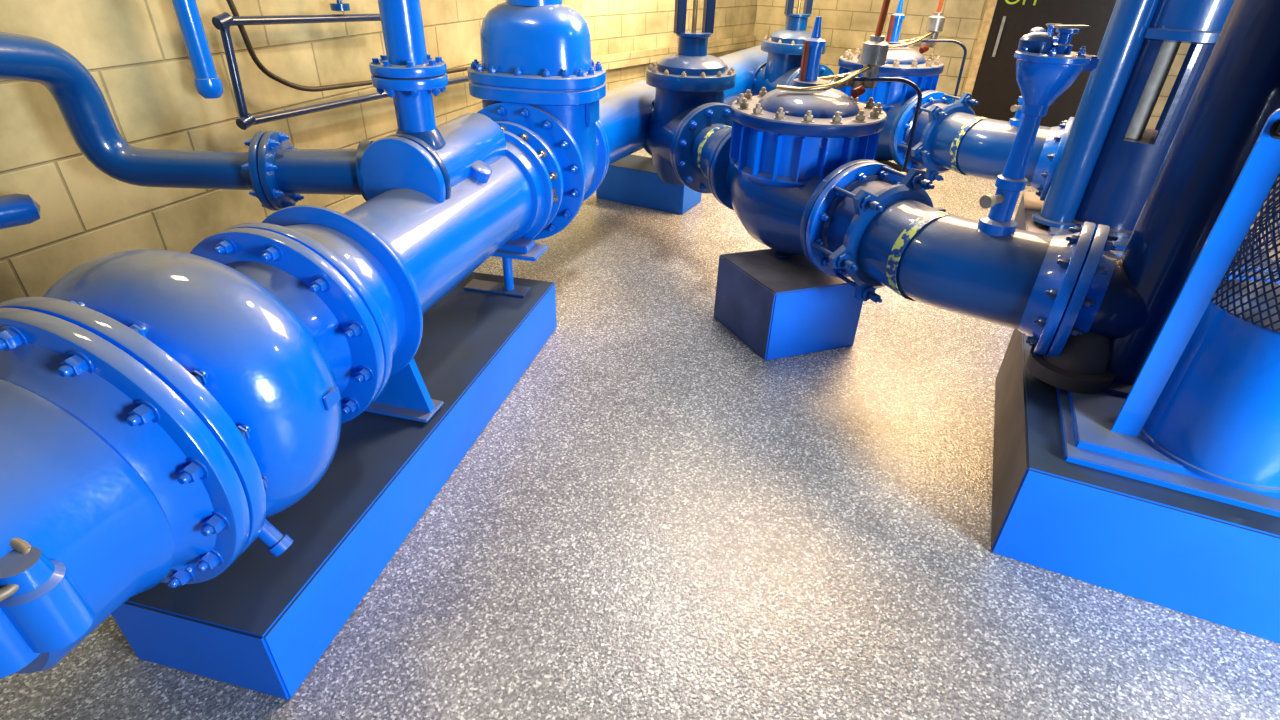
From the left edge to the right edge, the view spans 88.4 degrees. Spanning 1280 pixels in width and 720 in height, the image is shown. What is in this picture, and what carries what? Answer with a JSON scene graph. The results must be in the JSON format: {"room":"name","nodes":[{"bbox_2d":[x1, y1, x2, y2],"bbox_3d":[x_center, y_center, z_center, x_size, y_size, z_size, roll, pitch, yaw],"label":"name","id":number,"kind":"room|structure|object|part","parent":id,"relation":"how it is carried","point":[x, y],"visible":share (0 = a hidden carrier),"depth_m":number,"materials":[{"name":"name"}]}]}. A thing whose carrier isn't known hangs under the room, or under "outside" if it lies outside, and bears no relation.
{"room":"mechanical room","nodes":[
{"label":"mechanical room","id":0,"kind":"room"},
{"bbox_2d":[0,32,277,210],"bbox_3d":[-1.599,-0.608,1.857,0.631,0.650,1.154,2,32,0],"label":"pipe","id":1,"kind":"object","parent":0,"point":[81,102],"visible":0.8,"depth_m":2.18,"materials":[{"name":"blue metal"}]},
{"bbox_2d":[0,0,564,302],"bbox_3d":[-2.056,-1.345,2.361,0.151,2.900,8.200,12,33,15],"label":"wall","id":2,"kind":"structure","parent":0,"point":[135,51],"depth_m":2.72,"materials":[{"name":"beige brick"}]},
{"bbox_2d":[0,193,39,228],"bbox_3d":[-2.122,-0.452,2.089,0.100,0.100,0.345,27,39,34],"label":"pipe stub","id":3,"kind":"object","parent":2,"relation":"attached to","point":[15,209],"visible":1,"depth_m":2.13,"materials":[{"name":"blue metal"}]},
{"bbox_2d":[172,0,223,98],"bbox_3d":[-1.753,-1.444,2.494,0.100,0.855,0.100,2,32,0],"label":"drain pipe","id":4,"kind":"object","parent":2,"relation":"attached to","point":[207,83],"visible":1,"depth_m":2.60,"materials":[{"name":"blue metal"}]},
{"bbox_2d":[212,0,469,129],"bbox_3d":[-1.178,-2.026,4.147,0.113,0.673,3.421,12,33,15],"label":"pipe","id":5,"kind":"object","parent":2,"relation":"attached to","point":[223,21],"depth_m":2.99,"materials":[{"name":"metal"}]},
{"bbox_3d":[-1.482,-1.787,3.229,0.090,0.135,0.090,2,32,0],"label":"valve handle","id":6,"kind":"part","parent":5,"relation":"part of","materials":[{"name":"blue metal"}]},
{"bbox_2d":[226,0,470,91],"bbox_3d":[-1.209,-2.085,4.075,0.042,0.694,3.165,12,33,15],"label":"cable","id":7,"kind":"object","parent":5,"relation":"on","point":[231,4],"visible":0.71,"depth_m":3.06,"materials":[{"name":"black rubber"}]},
{"bbox_2d":[0,148,1279,719],"bbox_3d":[2.552,-1.540,5.693,14.000,0.001,14.600,2,32,0],"label":"floor","id":8,"kind":"structure","parent":0,"point":[662,517],"depth_m":2.03,"materials":[{"name":"grey concrete"}]},
{"bbox_2d":[112,272,556,699],"bbox_3d":[-0.860,0.203,2.438,0.458,0.250,1.999,8,32,10],"label":"concrete plinth","id":9,"kind":"object","parent":8,"relation":"on","point":[263,623],"visible":0.76,"depth_m":1.86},
{"bbox_2d":[364,358,443,422],"bbox_3d":[-0.900,0.054,2.211,0.440,0.239,0.120,9,32,11],"label":"support","id":10,"kind":"object","parent":9,"relation":"on","point":[406,396],"visible":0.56,"depth_m":2.20,"materials":[{"name":"blue metal"}]},
{"bbox_3d":[-0.903,0.151,2.271,0.300,0.010,0.100,9,32,11],"label":"foot plate","id":11,"kind":"part","parent":10,"relation":"part of","materials":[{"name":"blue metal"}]},
{"bbox_2d":[463,238,547,297],"bbox_3d":[-0.623,-0.432,3.005,0.380,0.249,0.160,9,32,11],"label":"support","id":12,"kind":"object","parent":9,"relation":"on","point":[522,248],"visible":0.75,"depth_m":2.98,"materials":[{"name":"blue metal"}]},
{"bbox_2d":[343,130,553,314],"bbox_3d":[-0.759,-0.496,2.482,0.524,0.524,1.220,9,32,11],"label":"pipe","id":13,"kind":"object","parent":12,"relation":"on","point":[438,245],"visible":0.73,"depth_m":2.32,"materials":[{"name":"blue metal"}]},
{"bbox_2d":[223,205,422,402],"bbox_3d":[-0.935,-0.135,1.886,0.590,0.590,0.212,9,32,11],"label":"flange","id":14,"kind":"object","parent":13,"relation":"attached to","point":[374,271],"visible":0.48,"depth_m":1.82,"materials":[{"name":"blue metal"}]},
{"bbox_2d":[0,228,384,556],"bbox_3d":[-1.026,0.056,1.571,0.695,0.690,0.537,9,32,11],"label":"valve","id":15,"kind":"object","parent":14,"relation":"attached to","point":[268,344],"visible":0.61,"depth_m":1.36,"materials":[{"name":"blue metal"}]},
{"bbox_2d":[0,308,249,673],"bbox_3d":[-1.136,0.276,1.208,0.670,0.670,0.329,9,32,11],"label":"pipe","id":16,"kind":"object","parent":15,"relation":"attached to","point":[106,471],"visible":0.97,"depth_m":1.14,"materials":[{"name":"blue metal"}]},
{"bbox_2d":[0,538,93,678],"bbox_3d":[-0.998,0.375,1.006,0.219,0.201,0.134,5,32,5],"label":"pipe fitting","id":17,"kind":"object","parent":16,"relation":"attached to","point":[43,609],"visible":1,"depth_m":1.00,"materials":[{"name":"blue metal"}]},
{"bbox_2d":[258,113,506,209],"bbox_3d":[-0.926,-0.769,2.517,0.745,0.310,0.716,2,32,0],"label":"pipe","id":18,"kind":"object","parent":13,"relation":"attached to","point":[394,161],"visible":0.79,"depth_m":2.27,"materials":[{"name":"blue metal"}]},
{"bbox_2d":[369,0,447,148],"bbox_3d":[-0.767,-1.076,2.127,0.244,0.760,0.244,2,32,0],"label":"riser pipe","id":19,"kind":"object","parent":18,"relation":"on","point":[408,74],"visible":0.98,"depth_m":2.12,"materials":[{"name":"blue metal"}]},
{"bbox_2d":[467,0,607,239],"bbox_3d":[-0.523,-1.216,3.059,0.665,1.285,0.692,9,32,11],"label":"valve","id":20,"kind":"object","parent":13,"relation":"attached to","point":[537,77],"visible":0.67,"depth_m":2.92,"materials":[{"name":"blue metal"}]},
{"bbox_2d":[597,45,767,188],"bbox_3d":[0.776,-2.328,5.542,0.646,0.600,5.465,16,34,22],"label":"pipe","id":21,"kind":"object","parent":20,"relation":"attached to","point":[625,111],"visible":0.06,"depth_m":3.98,"materials":[{"name":"blue metal"}]},
{"bbox_2d":[644,0,735,185],"bbox_3d":[0.306,-1.714,3.803,0.524,1.350,0.595,-12,34,-21],"label":"valve","id":22,"kind":"object","parent":21,"relation":"attached to","point":[686,81],"visible":0.57,"depth_m":3.73,"materials":[{"name":"blue metal"}]},
{"bbox_3d":[0.311,-2.078,3.597,0.028,0.515,0.028,2,32,0],"label":"stem","id":23,"kind":"part","parent":22,"relation":"part of","materials":[{"name":"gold metal"}]},
{"bbox_2d":[751,0,826,95],"bbox_3d":[1.267,-2.631,5.344,0.524,1.350,0.595,-12,34,-21],"label":"valve","id":24,"kind":"object","parent":21,"relation":"attached to","point":[784,47],"visible":0.41,"depth_m":5.29,"materials":[{"name":"blue metal"}]},
{"bbox_3d":[1.272,-2.995,5.139,0.028,0.515,0.028,2,32,0],"label":"stem","id":25,"kind":"part","parent":24,"relation":"part of","materials":[{"name":"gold metal"}]},
{"bbox_3d":[-0.665,-0.336,3.075,0.300,0.010,0.100,9,32,11],"label":"foot plate","id":26,"kind":"part","parent":12,"relation":"part of","materials":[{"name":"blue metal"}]},
{"bbox_3d":[-0.604,-0.413,3.010,0.044,0.190,0.044,2,32,0],"label":"post","id":27,"kind":"part","parent":12,"relation":"part of","materials":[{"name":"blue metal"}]},
{"bbox_2d":[596,154,701,214],"bbox_3d":[0.071,-1.345,4.985,0.724,0.270,0.367,17,35,22],"label":"concrete plinth","id":28,"kind":"object","parent":8,"relation":"on","point":[632,179],"visible":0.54,"depth_m":4.85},
{"bbox_2d":[714,249,862,359],"bbox_3d":[0.719,-0.297,3.240,0.536,0.350,0.477,-9,33,-18],"label":"concrete plinth","id":29,"kind":"object","parent":8,"relation":"on","point":[778,307],"visible":0.8,"depth_m":3.08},
{"bbox_2d":[710,0,921,268],"bbox_3d":[0.786,-1.094,2.986,0.758,1.266,0.860,-12,34,-21],"label":"control valve","id":30,"kind":"object","parent":29,"relation":"on","point":[780,147],"visible":0.84,"depth_m":2.84,"materials":[{"name":"blue metal"}]},
{"bbox_2d":[673,104,732,203],"bbox_3d":[0.493,-1.117,3.634,0.500,0.500,0.396,-12,34,-21],"label":"pipe","id":31,"kind":"object","parent":30,"relation":"attached to","point":[697,142],"visible":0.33,"depth_m":3.65,"materials":[{"name":"blue metal"}]},
{"bbox_3d":[0.752,-1.109,2.966,0.686,0.053,0.686,2,32,0],"label":"plate","id":32,"kind":"part","parent":30,"relation":"part of","materials":[{"name":"blue metal"}]},
{"bbox_2d":[800,160,945,302],"bbox_3d":[0.971,-0.529,2.706,0.543,0.543,0.345,-12,34,-21],"label":"coupling","id":33,"kind":"object","parent":30,"relation":"attached to","point":[840,216],"visible":0.73,"depth_m":2.64,"materials":[{"name":"blue metal"}]},
{"bbox_3d":[0.760,-0.435,2.658,0.034,0.032,0.345,-12,34,-21],"label":"tie rod","id":34,"kind":"part","parent":33,"relation":"part of","materials":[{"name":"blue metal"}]},
{"bbox_3d":[0.822,-0.640,2.560,0.034,0.032,0.345,-12,34,-21],"label":"tie rod","id":35,"kind":"part","parent":33,"relation":"part of","materials":[{"name":"blue metal"}]},
{"bbox_3d":[0.908,-0.324,2.804,0.034,0.032,0.345,-12,34,-21],"label":"tie rod","id":36,"kind":"part","parent":33,"relation":"part of","materials":[{"name":"blue metal"}]},
{"bbox_3d":[1.033,-0.735,2.608,0.034,0.032,0.345,-12,34,-21],"label":"tie rod","id":37,"kind":"part","parent":33,"relation":"part of","materials":[{"name":"blue metal"}]},
{"bbox_3d":[1.052,-1.529,2.788,0.059,0.303,0.030,-8,33,-16],"label":"gauge stem","id":38,"kind":"part","parent":30,"relation":"part of","materials":[{"name":"orange metal"}]},
{"bbox_2d":[880,161,925,190],"bbox_3d":[1.680,-1.214,4.782,0.536,0.350,0.477,-9,33,-18],"label":"concrete plinth","id":39,"kind":"object","parent":8,"relation":"on","point":[894,166],"visible":0.02,"depth_m":4.76,"materials":[{"name":"black concrete"}]},
{"bbox_2d":[831,0,966,166],"bbox_3d":[1.747,-2.011,4.528,0.758,1.266,0.860,-12,34,-21],"label":"control valve","id":40,"kind":"object","parent":39,"relation":"on","point":[902,61],"visible":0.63,"depth_m":4.36,"materials":[{"name":"metal"}]},
{"bbox_2d":[788,64,833,84],"bbox_3d":[1.454,-2.034,5.176,0.500,0.500,0.396,-12,34,-21],"label":"pipe","id":41,"kind":"object","parent":40,"relation":"attached to","point":[824,71],"visible":0.08,"depth_m":5.21,"materials":[{"name":"blue metal"}]},
{"bbox_3d":[1.713,-2.026,4.507,0.686,0.053,0.686,2,32,0],"label":"plate","id":42,"kind":"part","parent":40,"relation":"part of","materials":[{"name":"blue metal"}]},
{"bbox_2d":[889,91,978,181],"bbox_3d":[1.931,-1.446,4.248,0.543,0.543,0.345,-12,34,-21],"label":"adapter","id":43,"kind":"object","parent":40,"relation":"attached to","point":[936,106],"visible":0.63,"depth_m":4.18,"materials":[{"name":"blue metal"}]},
{"bbox_3d":[1.721,-1.352,4.199,0.034,0.032,0.345,-12,34,-21],"label":"tie rod","id":44,"kind":"part","parent":43,"relation":"part of","materials":[{"name":"blue metal"}]},
{"bbox_3d":[1.869,-1.241,4.346,0.034,0.032,0.345,-12,34,-21],"label":"tie rod","id":45,"kind":"part","parent":43,"relation":"part of","materials":[{"name":"blue metal"}]},
{"bbox_3d":[1.783,-1.557,4.101,0.034,0.032,0.345,-12,34,-21],"label":"tie rod","id":46,"kind":"part","parent":43,"relation":"part of","materials":[{"name":"blue metal"}]},
{"bbox_3d":[1.994,-1.652,4.150,0.034,0.032,0.345,-12,34,-21],"label":"tie rod","id":47,"kind":"part","parent":43,"relation":"part of","materials":[{"name":"blue metal"}]},
{"bbox_3d":[2.013,-2.446,4.330,0.059,0.303,0.030,-8,33,-16],"label":"gauge stem","id":48,"kind":"part","parent":40,"relation":"part of","materials":[{"name":"orange metal"}]},
{"bbox_2d":[991,329,1279,643],"bbox_3d":[1.962,0.362,2.233,1.309,0.355,1.145,15,34,20],"label":"concrete plinth","id":49,"kind":"object","parent":8,"relation":"on","point":[1217,562],"visible":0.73,"depth_m":1.91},
{"bbox_2d":[1026,0,1279,517],"bbox_3d":[1.934,-0.410,1.767,1.212,1.444,0.947,15,34,20],"label":"pump","id":50,"kind":"object","parent":49,"relation":"on","point":[1164,369],"visible":0.98,"depth_m":1.84,"materials":[{"name":"blue metal"}]},
{"bbox_2d":[859,199,1095,355],"bbox_3d":[1.174,-0.376,2.469,0.844,0.470,0.469,26,39,34],"label":"pipe","id":51,"kind":"object","parent":50,"relation":"attached to","point":[1024,281],"visible":0.98,"depth_m":2.27,"materials":[{"name":"blue metal"}]},
{"bbox_2d":[978,25,1098,235],"bbox_3d":[1.259,-0.725,2.129,0.237,0.643,0.208,2,32,0],"label":"valve","id":52,"kind":"object","parent":51,"relation":"on","point":[1045,69],"visible":1,"depth_m":2.02,"materials":[{"name":"blue metal"}]},
{"bbox_2d":[1030,24,1061,42],"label":"valve","id":53,"kind":"object","parent":52,"relation":"on","point":[1050,30],"depth_m":3.57,"materials":[{"name":"blue metal"}]},
{"bbox_2d":[1030,25,1053,36],"bbox_3d":[2.196,-1.801,3.592,0.121,0.057,0.080,2,32,0],"label":"vent","id":54,"kind":"object","parent":53,"relation":"attached to","point":[1050,30],"depth_m":3.57,"materials":[{"name":"blue metal"}]},
{"bbox_2d":[1018,28,1078,53],"bbox_3d":[1.234,-0.975,1.998,0.148,0.069,0.098,2,32,0],"label":"vent","id":55,"kind":"object","parent":52,"relation":"attached to","point":[1033,42],"depth_m":1.97,"materials":[{"name":"blue metal"}]},
{"bbox_2d":[1016,59,1084,105],"bbox_3d":[1.254,-0.862,2.045,0.184,0.124,0.184,2,32,0],"label":"funnel","id":56,"kind":"object","parent":52,"relation":"on","point":[1040,82],"depth_m":1.98,"materials":[{"name":"blue metal"}]},
{"bbox_3d":[1.256,-0.925,2.006,0.208,0.022,0.208,2,32,0],"label":"plate","id":57,"kind":"part","parent":52,"relation":"part of","materials":[{"name":"blue metal"}]},
{"bbox_3d":[1.289,-0.994,1.963,0.120,0.008,0.020,-7,33,-14],"label":"lever","id":58,"kind":"part","parent":52,"relation":"part of","materials":[{"name":"metal"}]},
{"bbox_3d":[1.487,-0.036,2.237,0.260,0.190,0.260,2,32,0],"label":"casing","id":59,"kind":"part","parent":50,"relation":"part of","materials":[{"name":"black metal"}]},
{"bbox_3d":[1.962,0.195,2.115,1.107,0.050,0.946,15,34,20],"label":"plate","id":60,"kind":"part","parent":50,"relation":"part of","materials":[{"name":"blue metal"}]},
{"bbox_2d":[1014,191,1279,283],"bbox_3d":[2.883,-0.568,3.793,1.308,0.355,0.996,15,34,20],"label":"concrete plinth","id":61,"kind":"object","parent":8,"relation":"on","point":[1030,202],"visible":0.16,"depth_m":3.86,"materials":[{"name":"beige"}]},
{"bbox_2d":[1032,0,1277,275],"bbox_3d":[2.822,-1.388,3.307,1.092,1.544,0.836,15,34,20],"label":"pump","id":62,"kind":"object","parent":61,"relation":"on","point":[1109,164],"visible":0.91,"depth_m":3.34,"materials":[{"name":"blue metal"}]},
{"bbox_2d":[930,112,1074,200],"bbox_3d":[2.135,-1.293,4.010,0.844,0.470,0.469,26,39,34],"label":"pipe","id":63,"kind":"object","parent":62,"relation":"attached to","point":[963,143],"visible":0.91,"depth_m":3.85,"materials":[{"name":"blue metal"}]},
{"bbox_2d":[1009,95,1023,125],"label":"valve","id":64,"kind":"object","parent":63,"relation":"on","point":[1016,120],"depth_m":3.79,"materials":[{"name":"blue metal"}]},
{"bbox_3d":[2.655,-0.998,3.629,0.570,0.474,0.570,2,32,0],"label":"casing","id":65,"kind":"part","parent":62,"relation":"part of","materials":[{"name":"blue metal"}]},
{"bbox_3d":[2.839,-0.733,3.689,1.006,0.030,0.836,15,34,20],"label":"plate","id":66,"kind":"part","parent":62,"relation":"part of","materials":[{"name":"blue metal"}]},
{"bbox_3d":[2.682,-1.838,3.112,0.570,0.580,0.570,2,32,0],"label":"motor","id":67,"kind":"part","parent":62,"relation":"part of","materials":[{"name":"blue metal"}]},
{"bbox_2d":[565,0,756,90],"bbox_3d":[0.356,-4.073,6.922,0.150,2.900,3.548,23,37,30],"label":"wall","id":68,"kind":"structure","parent":0,"point":[615,26],"depth_m":6.75,"materials":[{"name":"beige brick"}]},
{"bbox_2d":[592,35,754,69],"bbox_3d":[0.419,-3.399,7.263,0.050,0.130,3.448,23,37,30],"label":"trim","id":69,"kind":"structure","parent":68,"relation":"attached to","point":[632,58],"depth_m":6.91,"materials":[{"name":"beige brick"}]},
{"bbox_2d":[754,0,1190,128],"bbox_3d":[4.828,-3.796,6.714,7.500,2.900,0.151,17,35,23],"label":"wall","id":70,"kind":"structure","parent":0,"point":[845,24],"depth_m":7.68,"materials":[{"name":"beige brick"}]},
{"bbox_2d":[963,0,996,94],"bbox_3d":[3.814,-3.697,7.242,0.090,2.120,0.090,17,35,23],"label":"trim","id":71,"kind":"structure","parent":70,"relation":"attached to","point":[991,5],"depth_m":7.32,"materials":[{"name":"beige paint"}]},
{"bbox_2d":[970,0,1116,126],"bbox_3d":[4.319,-3.505,7.005,1.087,2.030,0.090,17,35,23],"label":"door","id":72,"kind":"structure","parent":70,"relation":"in","point":[996,89],"depth_m":7.14,"materials":[{"name":"metal"}]},
{"bbox_3d":[3.926,-3.536,7.196,0.030,0.400,0.040,17,35,23],"label":"handle","id":73,"kind":"part","parent":72,"relation":"part of","materials":[{"name":"metal"}]}
]}

